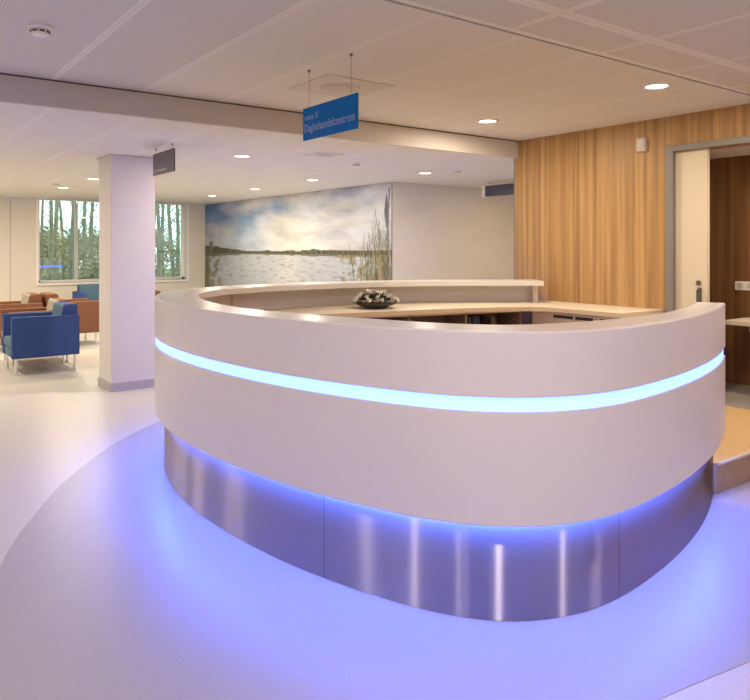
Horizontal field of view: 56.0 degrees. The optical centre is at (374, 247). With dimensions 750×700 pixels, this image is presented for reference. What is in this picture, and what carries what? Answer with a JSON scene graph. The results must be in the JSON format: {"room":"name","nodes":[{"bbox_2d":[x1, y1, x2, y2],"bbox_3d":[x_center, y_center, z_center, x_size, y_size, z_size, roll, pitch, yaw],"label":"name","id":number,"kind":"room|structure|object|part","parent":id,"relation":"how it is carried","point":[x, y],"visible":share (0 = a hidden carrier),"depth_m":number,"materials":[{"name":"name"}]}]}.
{"room":"hospital interior","nodes":[
{"label":"hospital interior","id":0,"kind":"room"},
{"bbox_2d":[0,197,204,300],"bbox_3d":[-8.287,0.261,12.949,11.040,2.479,0.280,0,0,-36],"label":"wall","id":1,"kind":"structure","parent":0,"point":[23,210],"depth_m":13.86,"materials":[{"name":"paint"}]},
{"bbox_2d":[10,198,10,300],"bbox_3d":[-7.070,0.210,13.670,0.015,2.379,0.004,0,0,-36],"label":"trim","id":2,"kind":"structure","parent":1,"relation":"attached to","point":[10,198],"depth_m":13.67,"materials":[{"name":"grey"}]},
{"bbox_2d":[36,199,188,285],"bbox_3d":[-5.494,-0.117,14.948,3.150,1.723,0.280,0,0,-36],"label":"window","id":3,"kind":"structure","parent":1,"relation":"in","point":[184,209],"depth_m":14.57,"materials":[{"name":"white plastic"}]},
{"bbox_3d":[-6.684,-0.139,13.951,0.050,1.678,0.012,0,0,-36],"label":"casing","id":4,"kind":"part","parent":3,"relation":"part of","materials":[{"name":"white paint"}]},
{"bbox_3d":[-5.470,0.723,14.916,3.110,0.045,0.200,0,0,-36],"label":"sill","id":5,"kind":"part","parent":3,"relation":"part of","materials":[{"name":"white paint"}]},
{"bbox_3d":[-4.189,-0.139,15.791,0.050,1.678,0.012,0,0,-36],"label":"casing","id":6,"kind":"part","parent":3,"relation":"part of","materials":[{"name":"white paint"}]},
{"bbox_2d":[98,155,154,391],"bbox_3d":[-2.697,0.261,7.666,0.486,2.479,0.484,0,0,-36],"label":"pillar","id":7,"kind":"structure","parent":0,"point":[126,183],"depth_m":7.48,"materials":[{"name":"white paint"}]},
{"bbox_2d":[97,154,152,159],"bbox_3d":[-2.697,-0.973,7.666,0.492,0.012,0.490,0,0,-36],"label":"trim","id":8,"kind":"structure","parent":7,"relation":"attached to","point":[108,154],"depth_m":7.46,"materials":[{"name":"grey paint"}]},
{"bbox_3d":[-2.697,1.456,7.666,0.486,0.088,0.484,0,0,-36],"label":"skirting","id":9,"kind":"part","parent":7,"relation":"part of","materials":[{"name":"grey"}]},
{"bbox_2d":[0,102,513,204],"bbox_3d":[-3.156,-1.154,10.593,16.500,0.350,10.205,0,0,-36],"label":"ceiling","id":10,"kind":"structure","parent":0,"point":[40,147],"depth_m":7.80,"materials":[{"name":"white paint"}]},
{"bbox_2d":[153,143,174,175],"bbox_3d":[-2.033,-0.847,6.783,0.022,0.264,0.570,0,0,-36],"label":"direction sign","id":11,"kind":"object","parent":10,"relation":"hanging from","point":[163,162],"visible":1,"depth_m":6.75,"materials":[{"name":"grey"}]},
{"bbox_2d":[233,155,251,157],"bbox_3d":[-1.413,-0.975,7.507,0.210,0.008,0.210,0,0,-36],"label":"recessed light","id":12,"kind":"object","parent":10,"relation":"in","point":[236,156],"visible":1,"depth_m":7.52,"materials":[{"name":"white paint"}]},
{"bbox_2d":[305,152,345,157],"bbox_3d":[-0.530,-0.976,7.388,0.320,0.007,0.320,0,0,-36],"label":"ceiling vent","id":13,"kind":"object","parent":10,"relation":"in","point":[317,154],"visible":1,"depth_m":7.35,"materials":[{"name":"silver metal"}]},
{"bbox_2d":[482,182,513,197],"bbox_3d":[1.850,-0.871,10.335,0.058,0.217,0.735,0,0,-36],"label":"direction sign","id":14,"kind":"object","parent":10,"relation":"hanging from","point":[502,189],"visible":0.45,"depth_m":10.35,"materials":[{"name":"grey metal"}]},
{"bbox_2d":[209,182,398,279],"bbox_3d":[-1.750,0.261,13.286,0.120,2.479,6.940,0,0,-36],"label":"wall","id":15,"kind":"structure","parent":0,"point":[395,185],"depth_m":10.49,"materials":[{"name":"paint"}]},
{"bbox_2d":[205,182,391,286],"bbox_3d":[-1.806,0.212,13.237,0.008,2.375,6.912,0,0,-36],"label":"wall picture","id":16,"kind":"object","parent":15,"relation":"attached to","point":[342,234],"visible":0.7,"depth_m":12.56},
{"bbox_2d":[0,332,749,699],"bbox_3d":[-0.407,1.549,6.783,16.600,0.102,19.600,0,0,-36],"label":"floor","id":17,"kind":"structure","parent":0,"point":[116,587],"depth_m":2.89,"materials":[{"name":"grey plastic"}]},
{"bbox_2d":[0,292,42,308],"bbox_3d":[-5.432,1.094,10.520,0.750,0.812,0.680,0,0,-36],"label":"armchair","id":18,"kind":"object","parent":17,"relation":"on","point":[29,300],"visible":0.33,"depth_m":10.46,"materials":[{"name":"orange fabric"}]},
{"bbox_3d":[-5.609,1.057,10.759,0.750,0.486,0.085,0,0,-36],"label":"arm panel","id":19,"kind":"part","parent":18,"relation":"part of","materials":[{"name":"orange fabric"}]},
{"bbox_3d":[-5.255,1.057,10.280,0.750,0.486,0.085,0,0,-36],"label":"arm panel","id":20,"kind":"part","parent":18,"relation":"part of","materials":[{"name":"orange fabric"}]},
{"bbox_3d":[-5.230,0.894,10.669,0.248,0.412,0.506,0,0,-36],"label":"backrest","id":21,"kind":"part","parent":18,"relation":"part of","materials":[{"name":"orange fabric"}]},
{"bbox_2d":[0,298,69,366],"bbox_3d":[-4.499,1.094,9.356,0.750,0.812,0.680,0,0,-36],"label":"armchair","id":22,"kind":"object","parent":17,"relation":"on","point":[51,301],"visible":0.2,"depth_m":9.39,"materials":[{"name":"orange fabric"}]},
{"bbox_3d":[-4.676,1.057,9.596,0.750,0.486,0.085,0,0,-36],"label":"arm panel","id":23,"kind":"part","parent":22,"relation":"part of","materials":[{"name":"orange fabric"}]},
{"bbox_3d":[-4.322,1.057,9.117,0.750,0.486,0.085,0,0,-36],"label":"arm panel","id":24,"kind":"part","parent":22,"relation":"part of","materials":[{"name":"orange fabric"}]},
{"bbox_3d":[-4.297,0.894,9.505,0.248,0.412,0.506,0,0,-36],"label":"backrest","id":25,"kind":"part","parent":22,"relation":"part of","materials":[{"name":"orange fabric"}]},
{"bbox_2d":[2,301,79,375],"bbox_3d":[-4.120,1.094,8.691,0.750,0.812,0.680,0,0,-36],"label":"armchair","id":26,"kind":"object","parent":17,"relation":"on","point":[56,332],"visible":1,"depth_m":8.47,"materials":[{"name":"blue fabric"}]},
{"bbox_3d":[-4.205,1.132,8.629,0.540,0.114,0.502,0,0,-36],"label":"seat","id":27,"kind":"part","parent":26,"relation":"part of","materials":[{"name":"teal fabric"}]},
{"bbox_3d":[-4.557,1.399,8.736,0.034,0.201,0.034,0,0,-36],"label":"leg","id":28,"kind":"part","parent":26,"relation":"part of","materials":[{"name":"silver metal"}]},
{"bbox_3d":[-4.191,1.245,8.639,0.545,0.110,0.506,0,0,-36],"label":"seat","id":29,"kind":"part","parent":26,"relation":"part of","materials":[{"name":"teal fabric"}]},
{"bbox_3d":[-4.207,1.399,8.261,0.034,0.201,0.034,0,0,-36],"label":"leg","id":30,"kind":"part","parent":26,"relation":"part of","materials":[{"name":"silver metal"}]},
{"bbox_3d":[-4.297,1.057,8.931,0.750,0.486,0.085,0,0,-36],"label":"arm panel","id":31,"kind":"part","parent":26,"relation":"part of","materials":[{"name":"blue fabric"}]},
{"bbox_3d":[-3.944,1.057,8.452,0.750,0.486,0.085,0,0,-36],"label":"arm panel","id":32,"kind":"part","parent":26,"relation":"part of","materials":[{"name":"blue fabric"}]},
{"bbox_3d":[-3.918,0.894,8.841,0.248,0.412,0.506,0,0,-36],"label":"backrest","id":33,"kind":"part","parent":26,"relation":"part of","materials":[{"name":"blue fabric"}]},
{"bbox_3d":[-3.684,1.399,8.647,0.034,0.201,0.034,0,0,-36],"label":"leg","id":34,"kind":"part","parent":26,"relation":"part of","materials":[{"name":"silver metal"}]},
{"bbox_2d":[40,292,98,344],"bbox_3d":[-4.759,1.094,10.954,0.750,0.812,0.680,0,0,-36],"label":"armchair","id":35,"kind":"object","parent":17,"relation":"on","point":[88,311],"visible":0.46,"depth_m":10.80,"materials":[{"name":"orange fabric"}]},
{"bbox_3d":[-4.961,0.894,10.805,0.248,0.412,0.506,0,0,-36],"label":"backrest","id":36,"kind":"part","parent":35,"relation":"part of","materials":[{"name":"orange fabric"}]},
{"bbox_3d":[-4.582,1.057,10.715,0.750,0.486,0.085,0,0,-36],"label":"arm panel","id":37,"kind":"part","parent":35,"relation":"part of","materials":[{"name":"orange fabric"}]},
{"bbox_3d":[-4.935,1.057,11.194,0.750,0.486,0.085,0,0,-36],"label":"arm panel","id":38,"kind":"part","parent":35,"relation":"part of","materials":[{"name":"orange fabric"}]},
{"bbox_2d":[72,284,98,300],"bbox_3d":[-5.220,1.094,13.205,0.680,0.812,0.750,0,0,-36],"label":"armchair","id":39,"kind":"object","parent":17,"relation":"on","point":[91,291],"visible":0.2,"depth_m":13.29,"materials":[{"name":"blue fabric"}]},
{"bbox_3d":[-5.460,1.057,13.028,0.085,0.486,0.750,0,0,-36],"label":"arm panel","id":40,"kind":"part","parent":39,"relation":"part of","materials":[{"name":"blue fabric"}]},
{"bbox_2d":[155,280,724,620],"bbox_3d":[0.223,0.913,5.003,3.527,1.167,4.542,0,0,-8],"label":"reception desk","id":41,"kind":"object","parent":17,"relation":"on","point":[527,471],"visible":0.98,"depth_m":3.02,"materials":[{"name":"white"}]},
{"bbox_3d":[-1.216,0.843,6.086,0.036,0.934,0.032,0,0,-36],"label":"divider post","id":42,"kind":"part","parent":41,"relation":"part of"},
{"bbox_3d":[0.664,0.732,5.205,4.189,0.711,4.039,0,0,-36],"label":"panel","id":43,"kind":"part","parent":41,"relation":"part of","materials":[{"name":"white"}]},
{"bbox_3d":[0.659,0.459,5.201,4.243,0.258,4.105,0,0,-36],"label":"panel","id":44,"kind":"part","parent":41,"relation":"part of","materials":[{"name":"white laminate"}]},
{"bbox_3d":[0.223,0.870,5.003,3.527,0.452,4.542,0,0,-8],"label":"panel","id":45,"kind":"part","parent":41,"relation":"part of","materials":[{"name":"white"}]},
{"bbox_2d":[713,405,749,493],"bbox_3d":[0.741,1.404,5.261,4.216,0.188,3.874,0,0,-36],"label":"platform","id":46,"kind":"object","parent":17,"relation":"on","point":[735,442],"depth_m":4.53,"materials":[{"name":"beige wood"}]},
{"bbox_2d":[356,311,520,324],"bbox_3d":[0.483,0.951,6.555,1.818,0.719,0.400,0,0,-23],"label":"shelf unit","id":47,"kind":"object","parent":46,"relation":"on","point":[507,317],"visible":0.04,"depth_m":6.73,"materials":[{"name":"brown wood"}]},
{"bbox_3d":[0.231,0.951,6.435,0.020,0.719,0.380,0,0,-23],"label":"panel","id":48,"kind":"part","parent":47,"relation":"part of","materials":[{"name":"brown wood"}]},
{"bbox_3d":[0.408,0.951,6.729,1.818,0.719,0.020,0,0,-23],"label":"panel","id":49,"kind":"part","parent":47,"relation":"part of","materials":[{"name":"brown wood"}]},
{"bbox_3d":[0.483,0.600,6.555,1.818,0.018,0.400,0,0,-23],"label":"panel","id":50,"kind":"part","parent":47,"relation":"part of","materials":[{"name":"beige wood"}]},
{"bbox_3d":[0.764,0.951,6.664,0.020,0.719,0.380,0,0,-23],"label":"panel","id":51,"kind":"part","parent":47,"relation":"part of","materials":[{"name":"brown wood"}]},
{"bbox_2d":[264,301,664,317],"bbox_3d":[0.778,0.570,6.556,3.580,0.040,1.451,0,0,-4],"label":"countertop","id":52,"kind":"structure","parent":47,"relation":"on","point":[432,307],"depth_m":6.49,"materials":[{"name":"beige wood"}]},
{"bbox_2d":[351,289,398,308],"bbox_3d":[0.001,0.465,6.465,0.436,0.171,0.435,0,0,-36],"label":"flower bowl","id":53,"kind":"object","parent":52,"relation":"on","point":[369,304],"visible":1,"depth_m":6.39,"materials":[{"name":"grey"}]},
{"bbox_2d":[467,314,479,323],"bbox_3d":[0.889,0.794,6.696,0.075,0.315,0.280,0,0,-23],"label":"ring binder","id":54,"kind":"object","parent":47,"relation":"on","point":[474,319],"visible":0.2,"depth_m":6.57,"materials":[{"name":"blue"}]},
{"bbox_2d":[476,315,495,324],"bbox_3d":[1.061,0.801,6.770,0.050,0.300,0.280,0,0,-23],"label":"ring binder","id":55,"kind":"object","parent":47,"relation":"on","point":[486,320],"visible":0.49,"depth_m":6.71,"materials":[{"name":"brown"}]},
{"bbox_3d":[1.313,0.951,6.900,0.020,0.719,0.380,0,0,-23],"label":"panel","id":56,"kind":"part","parent":47,"relation":"part of","materials":[{"name":"brown wood"}]},
{"bbox_2d":[532,311,617,323],"bbox_3d":[2.024,0.951,6.517,0.604,0.719,0.965,0,0,-36],"label":"base cabinet","id":57,"kind":"object","parent":46,"relation":"on","point":[538,317],"visible":0.15,"depth_m":6.46,"materials":[{"name":"beige"}]},
{"bbox_3d":[1.651,0.739,6.537,0.020,0.282,0.484,0,0,-36],"label":"drawer","id":58,"kind":"part","parent":57,"relation":"part of","materials":[{"name":"beige wood"}]},
{"bbox_3d":[1.715,0.629,6.431,0.005,0.027,0.220,0,0,-36],"label":"handle","id":59,"kind":"part","parent":57,"relation":"part of","materials":[{"name":"black"}]},
{"bbox_3d":[1.853,0.629,6.245,0.005,0.027,0.186,0,0,-36],"label":"handle","id":60,"kind":"part","parent":57,"relation":"part of","materials":[{"name":"black"}]},
{"bbox_3d":[1.866,0.739,6.246,0.020,0.282,0.232,0,0,-36],"label":"drawer","id":61,"kind":"part","parent":57,"relation":"part of","materials":[{"name":"beige wood"}]},
{"bbox_3d":[2.007,0.739,6.055,0.020,0.282,0.234,0,0,-36],"label":"drawer","id":62,"kind":"part","parent":57,"relation":"part of","materials":[{"name":"beige wood"}]},
{"bbox_2d":[718,452,749,464],"bbox_3d":[2.735,1.315,4.763,1.598,0.014,0.012,0,0,-36],"label":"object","id":63,"kind":"object","parent":46,"relation":"attached to","point":[747,453],"visible":1,"depth_m":4.39,"materials":[{"name":"silver metal"}]},
{"bbox_2d":[0,0,749,140],"bbox_3d":[0.191,-1.220,0.946,10.430,0.100,9.295,0,0,-36],"label":"ceiling","id":64,"kind":"structure","parent":0,"point":[448,73],"depth_m":4.26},
{"bbox_2d":[26,22,53,37],"bbox_3d":[-1.766,-1.143,3.718,0.131,0.053,0.131,0,0,-36],"label":"smoke detector","id":65,"kind":"object","parent":64,"relation":"attached to","point":[42,30],"visible":1,"depth_m":3.68,"materials":[{"name":"white paint"}]},
{"bbox_2d":[303,53,358,140],"bbox_3d":[-0.288,-0.941,4.445,0.022,0.458,0.625,0,0,-36],"label":"direction sign","id":66,"kind":"object","parent":64,"relation":"hanging from","point":[339,115],"visible":1,"depth_m":4.41,"materials":[{"name":"blue plastic"}]},
{"bbox_3d":[-0.288,-0.818,4.445,0.014,0.212,0.625,0,0,-36],"label":"sign panel","id":67,"kind":"part","parent":66,"relation":"part of","materials":[{"name":"blue plastic"}]},
{"bbox_2d":[289,74,394,96],"bbox_3d":[-0.249,-1.167,5.129,0.570,0.007,0.550,0,0,-36],"label":"ceiling vent","id":68,"kind":"object","parent":64,"relation":"in","point":[330,85],"visible":0.93,"depth_m":5.09,"materials":[{"name":"silver metal"}]},
{"bbox_2d":[476,119,498,123],"bbox_3d":[1.037,-1.166,6.494,0.210,0.008,0.210,0,0,-36],"label":"recessed light","id":69,"kind":"object","parent":64,"relation":"in","point":[482,121],"visible":1,"depth_m":6.50,"materials":[{"name":"white paint"}]},
{"bbox_2d":[641,83,671,89],"bbox_3d":[2.034,-1.166,5.092,0.210,0.008,0.210,0,0,-36],"label":"recessed light","id":70,"kind":"object","parent":64,"relation":"in","point":[653,86],"visible":1,"depth_m":5.09,"materials":[{"name":"white paint"}]},
{"bbox_2d":[399,182,513,279],"bbox_3d":[2.525,0.261,12.191,5.460,2.479,0.100,0,0,-36],"label":"wall","id":71,"kind":"structure","parent":0,"point":[446,232],"depth_m":11.18,"materials":[{"name":"paint"}]},
{"bbox_2d":[515,104,749,308],"bbox_3d":[4.357,0.165,4.032,0.140,2.670,9.315,0,0,-36],"label":"wall","id":72,"kind":"structure","parent":0,"point":[590,207],"depth_m":6.83,"materials":[{"name":"brown wood"}]},
{"bbox_2d":[0,74,517,158],"bbox_3d":[-2.600,-1.068,4.643,10.330,0.180,0.030,0,0,-36],"label":"beam","id":73,"kind":"structure","parent":72,"relation":"attached to","point":[13,89],"depth_m":5.57,"materials":[{"name":"grey paint"}]},
{"bbox_2d":[0,73,517,141],"bbox_3d":[-2.602,-1.164,4.647,10.330,0.012,0.022,0,0,-36],"label":"trim","id":74,"kind":"structure","parent":72,"relation":"attached to","point":[0,73],"depth_m":5.55,"materials":[{"name":"grey"}]},
{"bbox_2d":[514,159,514,279],"bbox_3d":[1.587,0.261,7.784,0.144,2.479,0.012,0,0,-36],"label":"trim","id":75,"kind":"structure","parent":72,"relation":"attached to","point":[514,159],"depth_m":7.74,"materials":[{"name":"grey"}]},
{"bbox_2d":[636,137,646,151],"bbox_3d":[2.445,-0.948,6.471,0.041,0.125,0.090,0,0,-36],"label":"wall sensor","id":76,"kind":"object","parent":72,"relation":"attached to","point":[641,143],"visible":1,"depth_m":6.45,"materials":[{"name":"white plastic"}]},
{"bbox_2d":[665,136,749,312],"bbox_3d":[2.837,0.203,6.002,0.094,2.215,1.910,0,0,-36],"label":"door","id":77,"kind":"structure","parent":72,"relation":"in","point":[687,173],"depth_m":6.16,"materials":[{"name":"beige wood"}]},
{"bbox_3d":[2.776,0.410,6.053,0.050,0.140,0.035,0,0,-36],"label":"handle","id":78,"kind":"part","parent":77,"relation":"part of","materials":[{"name":"silver metal"}]},
{"bbox_2d":[710,155,749,384],"bbox_3d":[3.834,0.155,6.433,0.090,2.310,3.400,0,0,-36],"label":"wall","id":79,"kind":"structure","parent":0,"point":[729,176],"depth_m":6.85,"materials":[{"name":"brown wood"}]},
{"bbox_2d":[725,317,749,331],"bbox_3d":[3.944,0.710,5.830,0.450,0.100,1.900,0,0,-36],"label":"wall shelf","id":80,"kind":"object","parent":79,"relation":"attached to","point":[739,321],"visible":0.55,"depth_m":6.40,"materials":[{"name":"beige wood"}]},
{"bbox_2d":[735,281,749,290],"bbox_3d":[3.543,0.362,6.740,0.015,0.085,0.200,0,0,-36],"label":"wall socket","id":81,"kind":"object","parent":79,"relation":"attached to","point":[739,285],"visible":1,"depth_m":6.76,"materials":[{"name":"white plastic"}]},
{"bbox_2d":[737,283,742,288],"bbox_3d":[3.509,0.362,6.775,0.003,0.060,0.060,0,0,-36],"label":"outlet","id":82,"kind":"object","parent":81,"relation":"attached to","point":[739,285],"depth_m":6.77,"materials":[{"name":"white plastic"}]},
{"bbox_2d":[710,145,749,158],"bbox_3d":[3.476,-0.917,6.169,0.980,0.065,3.400,0,0,-36],"label":"ceiling","id":83,"kind":"structure","parent":0,"point":[743,150],"depth_m":6.53,"materials":[{"name":"paint"}]},
{"bbox_2d":[725,382,749,409],"bbox_3d":[3.384,1.405,6.101,1.030,0.190,3.200,0,0,-36],"label":"floor","id":84,"kind":"structure","parent":0,"point":[736,395],"depth_m":6.26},
{"label":"outside","id":85,"kind":"structure","parent":0,"visible":0},
{"bbox_3d":[-14.361,1.900,36.305,60.000,0.200,44.520,0,0,-36],"label":"ground","id":86,"kind":"structure","parent":85,"visible":0},
{"bbox_2d":[40,200,67,279],"bbox_3d":[-13.362,-2.342,29.215,2.081,8.293,1.727,0,0,19],"label":"bare tree","id":87,"kind":"object","parent":86,"relation":"on","point":[50,202],"visible":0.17,"depth_m":29.22,"materials":[{"name":"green plant"}]},
{"bbox_2d":[40,225,67,279],"bbox_3d":[-18.730,0.421,38.990,3.618,3.573,2.598,0,0,-36],"label":"bush","id":88,"kind":"object","parent":86,"relation":"on","point":[46,245],"visible":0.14,"depth_m":39.17,"materials":[{"name":"green plant"}]},
{"bbox_2d":[40,200,72,279],"bbox_3d":[-8.072,-1.798,17.313,1.613,7.199,2.045,0,0,32],"label":"bare tree","id":89,"kind":"object","parent":86,"relation":"on","point":[42,274],"visible":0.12,"depth_m":17.17,"materials":[{"name":"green plant"}]},
{"bbox_2d":[44,200,69,279],"bbox_3d":[-11.063,-1.517,24.634,1.703,6.639,2.452,0,0,38],"label":"bare tree","id":90,"kind":"object","parent":86,"relation":"on","point":[63,250],"visible":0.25,"depth_m":24.67,"materials":[{"name":"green plant"}]},
{"bbox_2d":[43,203,70,279],"bbox_3d":[-16.604,-1.509,36.879,1.598,6.626,1.962,0,0,-4],"label":"bare tree","id":91,"kind":"object","parent":86,"relation":"on","point":[64,212],"visible":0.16,"depth_m":36.65,"materials":[{"name":"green plant"}]},
{"bbox_2d":[43,225,78,273],"bbox_3d":[-21.896,0.299,47.239,4.016,3.722,2.880,0,0,-36],"label":"bush","id":92,"kind":"object","parent":86,"relation":"on","point":[46,225],"visible":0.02,"depth_m":47.34,"materials":[{"name":"green plant"}]},
{"bbox_2d":[43,201,83,279],"bbox_3d":[-8.630,-2.469,19.753,2.197,8.541,1.849,0,0,41],"label":"bare tree","id":93,"kind":"object","parent":86,"relation":"on","point":[55,232],"visible":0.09,"depth_m":19.74,"materials":[{"name":"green plant"}]},
{"bbox_2d":[43,227,98,278],"bbox_3d":[-18.262,0.430,42.661,3.860,3.467,2.760,0,0,-36],"label":"bush","id":94,"kind":"object","parent":86,"relation":"on","point":[87,238],"visible":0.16,"depth_m":42.56,"materials":[{"name":"green plant"}]},
{"bbox_2d":[50,201,98,279],"bbox_3d":[-9.620,-1.575,22.404,1.638,6.760,1.618,0,0,13],"label":"bare tree","id":95,"kind":"object","parent":86,"relation":"on","point":[70,275],"visible":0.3,"depth_m":22.35,"materials":[{"name":"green plant"}]},
{"bbox_2d":[58,201,96,274],"bbox_3d":[-14.565,-1.547,34.886,2.173,6.708,1.702,0,0,-14],"label":"bare tree","id":96,"kind":"object","parent":86,"relation":"on","point":[69,201],"visible":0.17,"depth_m":34.80,"materials":[{"name":"green plant"}]},
{"bbox_2d":[59,202,98,273],"bbox_3d":[-11.315,-1.605,27.538,1.898,6.815,2.374,0,0,7],"label":"bare tree","id":97,"kind":"object","parent":86,"relation":"on","point":[83,235],"visible":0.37,"depth_m":27.59,"materials":[{"name":"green plant"}]},
{"bbox_2d":[67,226,98,272],"bbox_3d":[-20.590,0.245,51.978,4.057,3.845,2.906,0,0,-36],"label":"bush","id":98,"kind":"object","parent":86,"relation":"on","point":[94,228],"visible":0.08,"depth_m":51.75,"materials":[{"name":"green plant"}]},
{"bbox_2d":[78,259,98,278],"bbox_3d":[-10.446,1.217,26.216,1.635,1.627,1.204,0,0,-36],"label":"bush","id":99,"kind":"object","parent":86,"relation":"on","point":[93,272],"visible":0.37,"depth_m":25.98,"materials":[{"name":"green plant"}]},
{"bbox_2d":[78,202,98,265],"bbox_3d":[-12.950,-1.505,32.707,1.942,6.621,1.990,0,0,32],"label":"bare tree","id":100,"kind":"object","parent":86,"relation":"on","point":[90,229],"visible":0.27,"depth_m":32.62,"materials":[{"name":"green plant"}]},
{"bbox_2d":[93,231,98,259],"bbox_3d":[-17.475,0.349,46.731,3.661,3.606,2.602,0,0,-36],"label":"bush","id":101,"kind":"object","parent":86,"relation":"on","point":[98,231],"visible":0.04,"depth_m":46.30,"materials":[{"name":"green plant"}]},
{"bbox_2d":[155,204,173,276],"bbox_3d":[-8.760,-1.936,28.116,1.719,7.476,1.903,0,0,-43],"label":"bare tree","id":102,"kind":"object","parent":86,"relation":"on","point":[155,204],"visible":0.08,"depth_m":28.29,"materials":[{"name":"green plant"}]},
{"bbox_2d":[155,229,175,276],"bbox_3d":[-13.262,0.406,43.028,3.652,3.385,2.623,0,0,-36],"label":"bush","id":103,"kind":"object","parent":86,"relation":"on","point":[165,243],"visible":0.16,"depth_m":42.98,"materials":[{"name":"green plant"}]},
{"bbox_2d":[155,204,179,276],"bbox_3d":[-6.138,-2.525,19.996,1.511,8.653,1.836,0,0,29],"label":"bare tree","id":104,"kind":"object","parent":86,"relation":"on","point":[158,244],"visible":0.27,"depth_m":19.88,"materials":[{"name":"green plant"}]},
{"bbox_2d":[155,205,179,276],"bbox_3d":[-7.941,-1.381,25.710,2.177,6.369,1.824,0,0,-15],"label":"bare tree","id":105,"kind":"object","parent":86,"relation":"on","point":[163,206],"visible":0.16,"depth_m":25.61,"materials":[{"name":"green plant"}]},
{"bbox_2d":[156,205,179,276],"bbox_3d":[-6.691,-1.567,23.007,1.739,6.741,1.732,0,0,40],"label":"bare tree","id":106,"kind":"object","parent":86,"relation":"on","point":[172,263],"visible":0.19,"depth_m":22.88,"materials":[{"name":"green plant"}]},
{"bbox_2d":[165,205,179,276],"bbox_3d":[-9.112,-1.701,32.026,1.899,7.009,1.574,0,0,21],"label":"bare tree","id":107,"kind":"object","parent":86,"relation":"on","point":[177,230],"visible":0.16,"depth_m":31.88,"materials":[{"name":"green plant"}]},
{"bbox_2d":[175,261,179,276],"bbox_3d":[-7.350,1.101,28.111,1.824,1.899,1.369,0,0,-36],"label":"bush","id":108,"kind":"object","parent":86,"relation":"on","point":[178,268],"visible":0.02,"depth_m":27.82,"materials":[{"name":"green plant"}]}
]}

